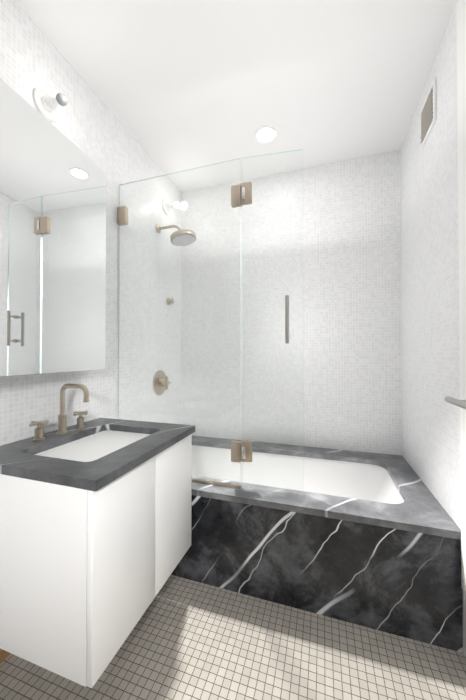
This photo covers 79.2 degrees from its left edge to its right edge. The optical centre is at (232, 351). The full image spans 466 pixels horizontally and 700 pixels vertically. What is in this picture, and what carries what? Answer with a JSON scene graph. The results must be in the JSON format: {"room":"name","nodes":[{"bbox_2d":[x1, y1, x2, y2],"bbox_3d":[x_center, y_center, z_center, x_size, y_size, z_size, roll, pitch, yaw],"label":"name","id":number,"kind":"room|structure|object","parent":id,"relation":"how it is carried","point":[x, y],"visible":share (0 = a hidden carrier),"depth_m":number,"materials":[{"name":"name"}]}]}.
{"room":"bathroom","nodes":[
{"label":"bathroom","id":0,"kind":"room"},
{"bbox_2d":[0,0,181,423],"bbox_3d":[-1.062,-0.127,0.817,0.120,2.638,3.828,0,-1,18],"label":"wall","id":1,"kind":"structure","parent":0,"point":[88,123],"depth_m":1.80,"materials":[{"name":"tile"}]},
{"bbox_2d":[0,648,10,663],"bbox_3d":[-1.142,1.165,0.326,0.018,0.045,2.630,0,-1,18],"label":"baseboard","id":2,"kind":"structure","parent":1,"relation":"attached to","point":[4,654],"depth_m":1.09,"materials":[{"name":"brown wood"}]},
{"bbox_2d":[33,87,66,121],"bbox_3d":[-0.798,-1.123,1.265,0.118,0.120,0.120,0,-1,18],"label":"sconce","id":3,"kind":"object","parent":1,"relation":"attached to","point":[46,103],"visible":1,"depth_m":1.26,"materials":[{"name":"white plastic"}]},
{"bbox_2d":[0,78,105,375],"bbox_3d":[-0.845,-0.430,1.038,0.157,1.030,0.935,0,-1,18],"label":"mirror","id":4,"kind":"object","parent":1,"relation":"attached to","point":[52,247],"visible":1,"depth_m":1.15,"materials":[{"name":"white mirror"}]},
{"bbox_2d":[0,367,117,445],"bbox_3d":[-0.885,0.642,1.163,0.001,1.108,1.170,0,-1,18],"label":"wall","id":5,"kind":"structure","parent":1,"relation":"attached to","point":[26,400],"depth_m":1.30,"materials":[{"name":"tile"}]},
{"bbox_2d":[0,418,194,687],"bbox_3d":[-0.567,0.662,1.187,0.587,0.590,0.650,0,-1,18],"label":"bathroom vanity","id":6,"kind":"object","parent":1,"relation":"attached to","point":[95,529],"visible":1,"depth_m":0.89,"materials":[{"name":"white paint"}]},
{"bbox_2d":[29,383,88,441],"bbox_3d":[-0.721,0.254,1.256,0.190,0.226,0.286,0,-1,18],"label":"faucet","id":7,"kind":"object","parent":6,"relation":"on","point":[62,427],"visible":1,"depth_m":1.25,"materials":[{"name":"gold metal"}]},
{"bbox_2d":[153,370,170,394],"bbox_3d":[-0.530,0.237,2.161,0.074,0.190,0.190,0,-1,18],"label":"shower valve","id":8,"kind":"object","parent":1,"relation":"attached to","point":[162,386],"depth_m":2.14,"materials":[{"name":"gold metal"}]},
{"bbox_2d":[162,198,178,214],"bbox_3d":[-0.484,-1.167,2.247,0.118,0.120,0.120,0,-1,18],"label":"sconce","id":9,"kind":"object","parent":1,"relation":"attached to","point":[166,207],"depth_m":2.24,"materials":[{"name":"white plastic"}]},
{"bbox_2d":[166,298,174,304],"bbox_3d":[-0.506,-0.411,2.287,0.047,0.060,0.060,0,-1,18],"label":"handle","id":10,"kind":"object","parent":1,"relation":"attached to","point":[169,301],"depth_m":2.27,"materials":[{"name":"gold metal"}]},
{"bbox_2d":[156,224,195,245],"bbox_3d":[-0.426,-0.892,2.109,0.310,0.170,0.190,0,-1,18],"label":"shower head","id":11,"kind":"object","parent":1,"relation":"attached to","point":[182,240],"depth_m":2.08},
{"bbox_2d":[0,575,465,699],"bbox_3d":[-0.182,1.249,0.521,1.968,0.120,3.828,0,-1,18],"label":"floor","id":12,"kind":"structure","parent":0,"point":[187,639],"depth_m":1.09,"materials":[{"name":"tile"}]},
{"bbox_2d":[171,435,462,652],"bbox_3d":[0.227,0.964,1.803,1.722,0.480,0.897,0,-1,18],"label":"bathtub","id":13,"kind":"object","parent":12,"relation":"on","point":[369,540],"visible":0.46,"depth_m":1.33,"materials":[{"name":"stone"}]},
{"bbox_2d":[118,149,303,490],"bbox_3d":[-0.171,-0.156,1.591,1.104,1.755,0.108,0,-1,18],"label":"glass shower door","id":14,"kind":"structure","parent":13,"relation":"on","point":[241,195],"depth_m":1.51,"materials":[{"name":"clear glass"}]},
{"bbox_2d":[15,0,455,191],"bbox_3d":[-0.182,-1.508,0.552,1.968,0.120,3.828,0,-1,18],"label":"ceiling","id":15,"kind":"structure","parent":0,"point":[178,85],"depth_m":1.45,"materials":[{"name":"white paint"}]},
{"bbox_2d":[255,126,276,143],"bbox_3d":[0.217,-1.431,1.860,0.148,0.006,0.148,0,-1,18],"label":"recessed light","id":16,"kind":"object","parent":15,"relation":"in","point":[265,134],"visible":1,"depth_m":1.86,"materials":[{"name":"white plastic"}]},
{"bbox_2d":[181,150,401,454],"bbox_3d":[0.382,-0.110,2.302,1.728,2.638,0.120,0,-1,18],"label":"wall","id":17,"kind":"structure","parent":0,"point":[348,244],"depth_m":2.19,"materials":[{"name":"tile"}]},
{"bbox_2d":[400,4,465,656],"bbox_3d":[0.698,-0.133,0.255,0.120,2.638,3.828,0,-1,18],"label":"wall","id":18,"kind":"structure","parent":0,"point":[430,317],"depth_m":1.40,"materials":[{"name":"tile"}]},
{"bbox_2d":[420,77,436,149],"bbox_3d":[1.008,-1.225,1.464,0.016,0.210,0.207,0,-1,18],"label":"air vent","id":19,"kind":"object","parent":18,"relation":"in","point":[428,115],"visible":1,"depth_m":1.44,"materials":[{"name":"grey metal"}]},
{"bbox_2d":[456,0,465,594],"bbox_3d":[0.495,-0.272,-0.159,0.014,2.368,2.673,0,-1,18],"label":"wall panel","id":20,"kind":"object","parent":18,"relation":"attached to","point":[461,62],"visible":1,"depth_m":1.09,"materials":[{"name":"white paint"}]},
{"bbox_2d":[444,396,465,408],"bbox_3d":[0.724,0.171,0.717,0.087,0.052,0.672,0,-1,18],"label":"towel bar","id":21,"kind":"object","parent":20,"relation":"attached to","point":[457,402],"visible":1,"depth_m":0.96,"materials":[{"name":"grey metal"}]}
]}

